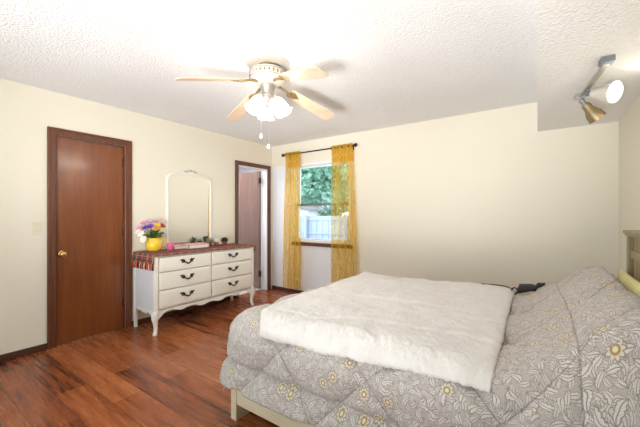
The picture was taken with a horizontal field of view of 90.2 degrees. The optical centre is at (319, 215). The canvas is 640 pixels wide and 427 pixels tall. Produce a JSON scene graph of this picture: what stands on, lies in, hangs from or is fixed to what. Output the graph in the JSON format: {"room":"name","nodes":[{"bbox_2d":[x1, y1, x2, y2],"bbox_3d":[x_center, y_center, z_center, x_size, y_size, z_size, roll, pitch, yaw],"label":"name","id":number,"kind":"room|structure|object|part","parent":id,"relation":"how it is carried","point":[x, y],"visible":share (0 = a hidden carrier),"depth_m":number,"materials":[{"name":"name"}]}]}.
{"room":"bedroom","nodes":[
{"label":"bedroom","id":0,"kind":"room"},
{"bbox_2d":[0,78,271,354],"bbox_3d":[-2.390,0.037,3.372,0.120,2.440,5.509,0,0,35],"label":"wall","id":1,"kind":"structure","parent":0,"point":[160,147],"depth_m":3.02,"materials":[{"name":"beige paint"}]},
{"bbox_2d":[0,343,46,361],"bbox_3d":[-3.209,1.228,2.090,0.014,0.058,2.230,0,0,35],"label":"baseboard","id":2,"kind":"structure","parent":1,"relation":"attached to","point":[30,350],"depth_m":2.86,"materials":[{"name":"brown wood"}]},
{"bbox_2d":[31,222,41,234],"bbox_3d":[-2.610,0.116,2.940,0.016,0.116,0.072,0,0,35],"label":"light switch","id":3,"kind":"object","parent":1,"relation":"attached to","point":[36,227],"visible":1,"depth_m":2.94,"materials":[{"name":"beige plastic"}]},
{"bbox_2d":[47,126,131,348],"bbox_3d":[-2.383,0.208,3.332,0.177,2.098,0.751,0,0,35],"label":"door","id":4,"kind":"structure","parent":1,"relation":"in","point":[89,176],"depth_m":3.29,"materials":[{"name":"brown wood"}]},
{"bbox_3d":[-2.491,0.372,3.093,0.079,0.066,0.066,0,0,35],"label":"knob","id":5,"kind":"part","parent":4,"relation":"part of","materials":[{"name":"gold metal"}]},
{"bbox_2d":[132,295,234,325],"bbox_3d":[-1.710,1.228,4.223,0.014,0.058,1.480,0,0,35],"label":"baseboard","id":6,"kind":"structure","parent":1,"relation":"attached to","point":[175,312],"depth_m":4.13,"materials":[{"name":"brown wood"}]},
{"bbox_2d":[235,160,270,298],"bbox_3d":[-1.374,0.209,5.354,0.782,2.097,0.754,0,0,35],"label":"door","id":7,"kind":"structure","parent":1,"relation":"in","point":[247,185],"depth_m":5.45,"materials":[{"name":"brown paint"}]},
{"bbox_3d":[-1.277,0.244,5.629,0.625,2.003,0.036,0,0,35],"label":"panel","id":8,"kind":"part","parent":7,"relation":"part of","materials":[{"name":"brown wood"}]},
{"bbox_2d":[0,275,297,426],"bbox_3d":[-1.024,1.308,2.816,6.285,0.100,6.170,0,0,35],"label":"floor","id":9,"kind":"structure","parent":0,"point":[130,376],"depth_m":2.46,"materials":[{"name":"laminate"}]},
{"bbox_2d":[132,246,254,335],"bbox_3d":[-1.506,0.835,4.032,0.509,0.845,1.450,0,0,35],"label":"dresser","id":10,"kind":"object","parent":9,"relation":"on","point":[178,282],"visible":0.98,"depth_m":3.68,"materials":[{"name":"white wood"}]},
{"bbox_3d":[-2.086,1.140,3.610,0.036,0.235,0.032,0,0,35],"label":"leg","id":11,"kind":"part","parent":10,"relation":"part of","materials":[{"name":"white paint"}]},
{"bbox_3d":[-1.913,0.743,3.479,0.398,0.600,0.007,0,0,35],"label":"panel","id":12,"kind":"part","parent":10,"relation":"part of","materials":[{"name":"white paint"}]},
{"bbox_3d":[-1.735,1.135,3.355,0.075,0.245,0.079,0,0,35],"label":"leg","id":13,"kind":"part","parent":10,"relation":"part of","materials":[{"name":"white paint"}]},
{"bbox_3d":[-1.528,0.526,3.647,0.042,0.150,0.638,0,0,35],"label":"drawer","id":14,"kind":"part","parent":10,"relation":"part of","materials":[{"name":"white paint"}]},
{"bbox_3d":[-1.528,0.704,3.647,0.042,0.184,0.638,0,0,35],"label":"drawer","id":15,"kind":"part","parent":10,"relation":"part of","materials":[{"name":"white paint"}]},
{"bbox_3d":[-1.528,0.897,3.647,0.042,0.184,0.638,0,0,35],"label":"drawer","id":16,"kind":"part","parent":10,"relation":"part of","materials":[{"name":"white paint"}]},
{"bbox_3d":[-1.499,0.694,3.627,0.033,0.059,0.180,0,0,35],"label":"drawer pull","id":17,"kind":"part","parent":10,"relation":"part of","materials":[{"name":"black metal"}]},
{"bbox_3d":[-1.499,0.888,3.627,0.033,0.059,0.180,0,0,35],"label":"drawer pull","id":18,"kind":"part","parent":10,"relation":"part of","materials":[{"name":"black metal"}]},
{"bbox_3d":[-1.499,0.517,3.627,0.033,0.059,0.180,0,0,35],"label":"drawer pull","id":19,"kind":"part","parent":10,"relation":"part of","materials":[{"name":"black metal"}]},
{"bbox_2d":[166,170,211,247],"bbox_3d":[-1.707,-0.101,4.205,0.036,1.004,0.653,0,0,35],"label":"mirror","id":20,"kind":"object","parent":10,"relation":"on","point":[188,193],"visible":0.98,"depth_m":4.19,"materials":[{"name":"white mirror"}]},
{"bbox_2d":[131,243,255,270],"bbox_3d":[-1.501,0.490,4.023,0.459,0.169,1.468,0,0,35],"label":"table runner","id":21,"kind":"object","parent":10,"relation":"on","point":[140,259],"visible":0.84,"depth_m":3.55,"materials":[{"name":"brown fabric"}]},
{"bbox_2d":[145,237,165,250],"bbox_3d":[-1.902,0.329,3.661,0.188,0.152,0.179,0,0,8],"label":"pitcher","id":22,"kind":"object","parent":21,"relation":"on","point":[152,244],"visible":0.96,"depth_m":3.60,"materials":[{"name":"yellow ceramic"}]},
{"bbox_2d":[135,220,166,242],"bbox_3d":[-1.921,0.175,3.639,0.196,0.249,0.331,0,0,35],"label":"flower bouquet","id":23,"kind":"object","parent":22,"relation":"in","point":[152,234],"visible":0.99,"depth_m":3.61,"materials":[{"name":"multicoloured plant"}]},
{"bbox_3d":[-1.961,0.262,3.542,0.081,0.075,0.038,0,0,7],"label":"flower","id":24,"kind":"part","parent":23,"relation":"part of","materials":[{"name":"white plant"}]},
{"bbox_3d":[-1.915,0.176,3.634,0.102,0.202,0.261,0,0,35],"label":"stem","id":25,"kind":"part","parent":23,"relation":"part of","materials":[{"name":"green plant"}]},
{"bbox_2d":[167,243,173,249],"bbox_3d":[-1.761,0.363,3.755,0.084,0.083,0.082,0,0,35],"label":"tumbler","id":26,"kind":"object","parent":21,"relation":"on","point":[170,246],"visible":1,"depth_m":3.73,"materials":[{"name":"ceramic"}]},
{"bbox_2d":[174,245,184,248],"bbox_3d":[-1.745,0.387,3.897,0.120,0.036,0.160,0,0,33],"label":"trinket box","id":27,"kind":"object","parent":21,"relation":"on","point":[175,246],"visible":0.66,"depth_m":3.88,"materials":[{"name":"pink"}]},
{"bbox_2d":[181,242,208,248],"bbox_3d":[-1.582,0.379,4.045,0.189,0.052,0.295,0,0,35],"label":"box","id":28,"kind":"object","parent":21,"relation":"on","point":[200,244],"visible":0.92,"depth_m":3.99,"materials":[{"name":"pink cardboard"}]},
{"bbox_3d":[-1.582,0.363,4.045,0.184,0.020,0.291,0,0,35],"label":"lid","id":29,"kind":"part","parent":28,"relation":"part of","materials":[{"name":"pink cardboard"}]},
{"bbox_2d":[207,237,213,245],"bbox_3d":[-1.450,0.341,4.237,0.132,0.128,0.137,0,0,35],"label":"potted succulent","id":30,"kind":"object","parent":21,"relation":"on","point":[209,240],"visible":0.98,"depth_m":4.21,"materials":[{"name":"green plant"}]},
{"bbox_2d":[213,238,219,245],"bbox_3d":[-1.406,0.353,4.312,0.116,0.103,0.112,0,0,35],"label":"potted succulent","id":31,"kind":"object","parent":21,"relation":"on","point":[216,241],"visible":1,"depth_m":4.29,"materials":[{"name":"grey plant"}]},
{"bbox_2d":[221,237,228,244],"bbox_3d":[-1.313,0.349,4.397,0.125,0.112,0.115,0,0,35],"label":"potted succulent","id":32,"kind":"object","parent":21,"relation":"on","point":[224,240],"visible":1,"depth_m":4.38,"materials":[{"name":"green plant"}]},
{"bbox_3d":[-1.152,0.526,4.182,0.042,0.150,0.638,0,0,35],"label":"drawer","id":33,"kind":"part","parent":10,"relation":"part of","materials":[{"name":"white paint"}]},
{"bbox_3d":[-1.152,0.704,4.182,0.042,0.184,0.638,0,0,35],"label":"drawer","id":34,"kind":"part","parent":10,"relation":"part of","materials":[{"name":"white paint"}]},
{"bbox_3d":[-1.152,0.897,4.182,0.042,0.184,0.638,0,0,35],"label":"drawer","id":35,"kind":"part","parent":10,"relation":"part of","materials":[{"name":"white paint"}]},
{"bbox_3d":[-0.947,1.135,4.477,0.075,0.245,0.079,0,0,35],"label":"leg","id":36,"kind":"part","parent":10,"relation":"part of","materials":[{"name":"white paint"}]},
{"bbox_2d":[231,230,639,426],"bbox_3d":[0.777,0.677,2.027,2.120,1.160,1.690,0,0,35],"label":"bed","id":37,"kind":"object","parent":9,"relation":"on","point":[240,406],"visible":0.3,"depth_m":1.95,"materials":[{"name":"beige wood"}]},
{"bbox_3d":[-0.064,1.058,2.630,0.050,0.400,1.630,0,0,35],"label":"footboard","id":38,"kind":"part","parent":37,"relation":"part of","materials":[{"name":"beige wood"}]},
{"bbox_3d":[0.308,1.038,1.395,1.980,0.240,0.030,0,0,35],"label":"rail","id":39,"kind":"part","parent":37,"relation":"part of","materials":[{"name":"beige wood"}]},
{"bbox_2d":[219,266,639,426],"bbox_3d":[0.658,0.713,2.137,2.081,0.776,1.879,0,0,35],"label":"comforter","id":40,"kind":"object","parent":37,"relation":"on","point":[569,356],"visible":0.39,"depth_m":1.30,"materials":[{"name":"grey fabric"}]},
{"bbox_2d":[259,271,515,392],"bbox_3d":[0.543,0.612,2.207,1.354,0.138,1.730,0,0,35],"label":"throw blanket","id":41,"kind":"object","parent":40,"relation":"on","point":[452,331],"visible":0.99,"depth_m":1.68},
{"bbox_2d":[481,282,544,293],"bbox_3d":[1.442,0.535,2.417,0.432,0.110,0.119,0,0,40],"label":"pouch","id":42,"kind":"object","parent":40,"relation":"on","point":[522,288],"visible":0.98,"depth_m":2.32,"materials":[{"name":"black fabric"}]},
{"bbox_2d":[617,268,639,295],"bbox_3d":[1.730,0.522,1.779,0.120,0.358,0.740,0,0,35],"label":"pillow","id":43,"kind":"object","parent":37,"relation":"on","point":[631,284],"visible":0.14,"depth_m":1.75,"materials":[{"name":"yellow fabric"}]},
{"bbox_3d":[2.062,0.695,2.095,0.065,1.125,0.060,0,0,35],"label":"headboard post","id":44,"kind":"part","parent":37,"relation":"part of","materials":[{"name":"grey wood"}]},
{"bbox_3d":[1.594,0.432,1.453,0.013,0.410,1.530,0,0,35],"label":"headboard rail","id":45,"kind":"part","parent":37,"relation":"part of","materials":[{"name":"grey wood"}]},
{"bbox_3d":[1.607,0.545,1.441,0.023,0.825,1.526,0,0,35],"label":"headboard panel","id":46,"kind":"part","parent":37,"relation":"part of","materials":[{"name":"grey wood"}]},
{"bbox_2d":[239,167,261,274],"bbox_3d":[-1.822,0.037,5.803,1.746,2.440,2.400,0,0,35],"label":"wall","id":47,"kind":"structure","parent":0,"point":[241,170],"depth_m":6.73,"materials":[{"name":"white paint"}]},
{"bbox_2d":[0,0,536,146],"bbox_3d":[-0.541,-1.232,2.073,4.639,0.100,5.509,0,0,35],"label":"ceiling","id":48,"kind":"structure","parent":0,"point":[387,63],"depth_m":2.37,"materials":[{"name":"paint"}]},
{"bbox_2d":[176,53,333,148],"bbox_3d":[-0.405,-0.852,2.498,1.025,0.662,1.007,0,0,7],"label":"ceiling fan","id":49,"kind":"object","parent":48,"relation":"hanging from","point":[267,72],"visible":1,"depth_m":2.42,"materials":[{"name":"beige metal"}]},
{"bbox_3d":[-0.754,-0.949,2.225,0.460,0.134,0.141,0,0,-37],"label":"blade","id":50,"kind":"part","parent":49,"relation":"part of","materials":[{"name":"brown wood"}]},
{"bbox_3d":[-0.686,-0.949,2.820,0.141,0.134,0.460,0,0,-40],"label":"blade","id":51,"kind":"part","parent":49,"relation":"part of","materials":[{"name":"brown wood"}]},
{"bbox_3d":[-0.476,-0.862,2.418,0.053,0.083,0.061,0,0,35],"label":"bulb","id":52,"kind":"part","parent":49,"relation":"part of","materials":[{"name":"white glass"}]},
{"bbox_3d":[-0.457,-0.913,2.437,0.055,0.050,0.057,0,0,35],"label":"lamp arm","id":53,"kind":"part","parent":49,"relation":"part of","materials":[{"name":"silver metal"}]},
{"bbox_3d":[-0.433,-0.862,2.582,0.056,0.083,0.054,0,0,35],"label":"bulb","id":54,"kind":"part","parent":49,"relation":"part of","materials":[{"name":"white glass"}]},
{"bbox_3d":[-0.403,-0.723,2.498,0.003,0.340,0.003,0,0,35],"label":"pull chain","id":55,"kind":"part","parent":49,"relation":"part of","materials":[{"name":"silver metal"}]},
{"bbox_3d":[-0.337,-0.913,2.470,0.057,0.050,0.056,0,0,35],"label":"lamp arm","id":56,"kind":"part","parent":49,"relation":"part of","materials":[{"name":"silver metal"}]},
{"bbox_3d":[-0.309,-0.862,2.463,0.055,0.083,0.055,0,0,-32],"label":"bulb","id":57,"kind":"part","parent":49,"relation":"part of","materials":[{"name":"white glass"}]},
{"bbox_3d":[-0.128,-0.949,2.152,0.141,0.134,0.460,0,0,-40],"label":"blade","id":58,"kind":"part","parent":49,"relation":"part of","materials":[{"name":"brown wood"}]},
{"bbox_3d":[-0.075,-0.949,2.768,0.460,0.134,0.141,0,0,-40],"label":"blade","id":59,"kind":"part","parent":49,"relation":"part of","materials":[{"name":"brown wood"}]},
{"bbox_2d":[272,102,618,294],"bbox_3d":[1.057,0.037,4.243,4.519,2.440,0.120,0,0,35],"label":"wall","id":60,"kind":"structure","parent":0,"point":[486,197],"depth_m":3.61,"materials":[{"name":"beige paint"}]},
{"bbox_2d":[272,285,302,292],"bbox_3d":[0.975,1.228,4.217,4.385,0.060,0.016,0,0,35],"label":"baseboard","id":61,"kind":"structure","parent":60,"relation":"attached to","point":[273,286],"depth_m":5.28,"materials":[{"name":"brown wood"}]},
{"bbox_2d":[273,157,354,290],"bbox_3d":[-0.151,0.183,5.015,1.594,2.028,0.006,0,0,35],"label":"wall panel","id":62,"kind":"object","parent":60,"relation":"attached to","point":[315,261],"visible":0.69,"depth_m":5.18,"materials":[{"name":"white paint"}]},
{"bbox_2d":[281,143,356,156],"bbox_3d":[-0.040,-0.976,4.865,1.400,0.080,0.110,0,0,35],"label":"curtain rod","id":63,"kind":"object","parent":60,"relation":"attached to","point":[354,144],"visible":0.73,"depth_m":4.79,"materials":[{"name":"brown metal"}]},
{"bbox_2d":[283,151,300,289],"bbox_3d":[-0.464,0.079,5.130,0.412,2.188,0.068,0,0,35],"label":"curtain","id":64,"kind":"object","parent":63,"relation":"hanging from","point":[292,161],"visible":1,"depth_m":5.11,"materials":[{"name":"yellow fabric"}]},
{"bbox_2d":[331,143,353,282],"bbox_3d":[0.331,0.079,4.571,0.463,2.188,0.069,0,0,35],"label":"curtain","id":65,"kind":"object","parent":63,"relation":"hanging from","point":[344,154],"visible":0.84,"depth_m":4.58,"materials":[{"name":"yellow fabric"}]},
{"bbox_2d":[291,160,351,248],"bbox_3d":[0.034,-0.175,4.944,1.130,1.305,0.148,0,0,35],"label":"window","id":66,"kind":"structure","parent":60,"relation":"in","point":[304,241],"depth_m":5.00,"materials":[{"name":"white paint"}]},
{"bbox_3d":[0.006,0.451,4.904,1.130,0.054,0.048,0,0,35],"label":"sill","id":67,"kind":"part","parent":66,"relation":"part of","materials":[{"name":"brown wood"}]},
{"bbox_3d":[0.029,-0.172,4.936,0.980,0.044,0.008,0,0,35],"label":"meeting rail","id":68,"kind":"part","parent":66,"relation":"part of","materials":[{"name":"wood"}]},
{"bbox_2d":[537,0,639,131],"bbox_3d":[1.004,-1.028,0.987,0.623,0.308,5.269,0,0,35],"label":"ceiling","id":69,"kind":"structure","parent":0,"point":[573,36],"depth_m":1.73,"materials":[{"name":"paint"}]},
{"bbox_2d":[574,54,623,123],"bbox_3d":[1.789,-0.761,2.005,0.190,0.226,0.676,0,0,28],"label":"track light","id":70,"kind":"object","parent":69,"relation":"attached to","point":[610,92],"visible":1,"depth_m":2.00,"materials":[{"name":"silver metal"}]},
{"bbox_2d":[619,95,639,271],"bbox_3d":[1.273,0.042,0.724,0.120,2.432,5.389,0,0,35],"label":"wall","id":71,"kind":"structure","parent":0,"point":[629,124],"depth_m":2.62,"materials":[{"name":"beige paint"}]},
{"label":"outside","id":72,"kind":"structure","parent":0,"visible":0},
{"bbox_3d":[12.390,1.658,30.673,65.000,0.200,55.561,0,0,35],"label":"ground","id":73,"kind":"structure","parent":72,"visible":0},
{"bbox_2d":[300,206,342,215],"bbox_3d":[-1.355,0.407,19.898,4.400,2.300,3.400,0,0,35],"label":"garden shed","id":74,"kind":"object","parent":73,"relation":"on","point":[309,210],"visible":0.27,"depth_m":17.92,"materials":[{"name":"white"}]},
{"bbox_2d":[300,214,347,239],"bbox_3d":[-1.270,0.757,13.024,12.945,1.600,0.190,0,0,35],"label":"fence","id":75,"kind":"object","parent":73,"relation":"on","point":[312,227],"visible":0.08,"depth_m":12.13,"materials":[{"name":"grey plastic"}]},
{"bbox_3d":[-0.564,0.757,12.485,0.120,1.600,0.120,0,0,35],"label":"post","id":76,"kind":"part","parent":75,"relation":"part of","materials":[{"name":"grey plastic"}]},
{"bbox_3d":[-1.260,0.403,13.077,12.900,0.610,0.050,0,0,35],"label":"rail","id":77,"kind":"part","parent":75,"relation":"part of","materials":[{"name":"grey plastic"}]},
{"bbox_3d":[0.909,0.757,11.450,0.120,1.600,0.120,0,0,35],"label":"post","id":78,"kind":"part","parent":75,"relation":"part of","materials":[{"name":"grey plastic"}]},
{"bbox_2d":[301,165,348,215],"bbox_3d":[-0.668,-2.519,24.457,7.741,8.166,7.254,0,0,6],"label":"tree","id":79,"kind":"object","parent":73,"relation":"on","point":[317,183],"visible":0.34,"depth_m":22.25,"materials":[{"name":"green plant"}]},
{"bbox_2d":[317,207,341,215],"bbox_3d":[0.353,0.598,13.208,1.770,1.919,1.178,0,0,35],"label":"bush","id":80,"kind":"object","parent":73,"relation":"on","point":[328,211],"visible":0.14,"depth_m":13.07,"materials":[{"name":"green plant"}]},
{"bbox_2d":[340,164,348,182],"bbox_3d":[4.781,-2.298,19.359,7.831,7.726,7.028,0,0,35],"label":"tree","id":81,"kind":"object","parent":73,"relation":"on","point":[346,169],"visible":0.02,"depth_m":20.15,"materials":[{"name":"green plant"}]}
]}

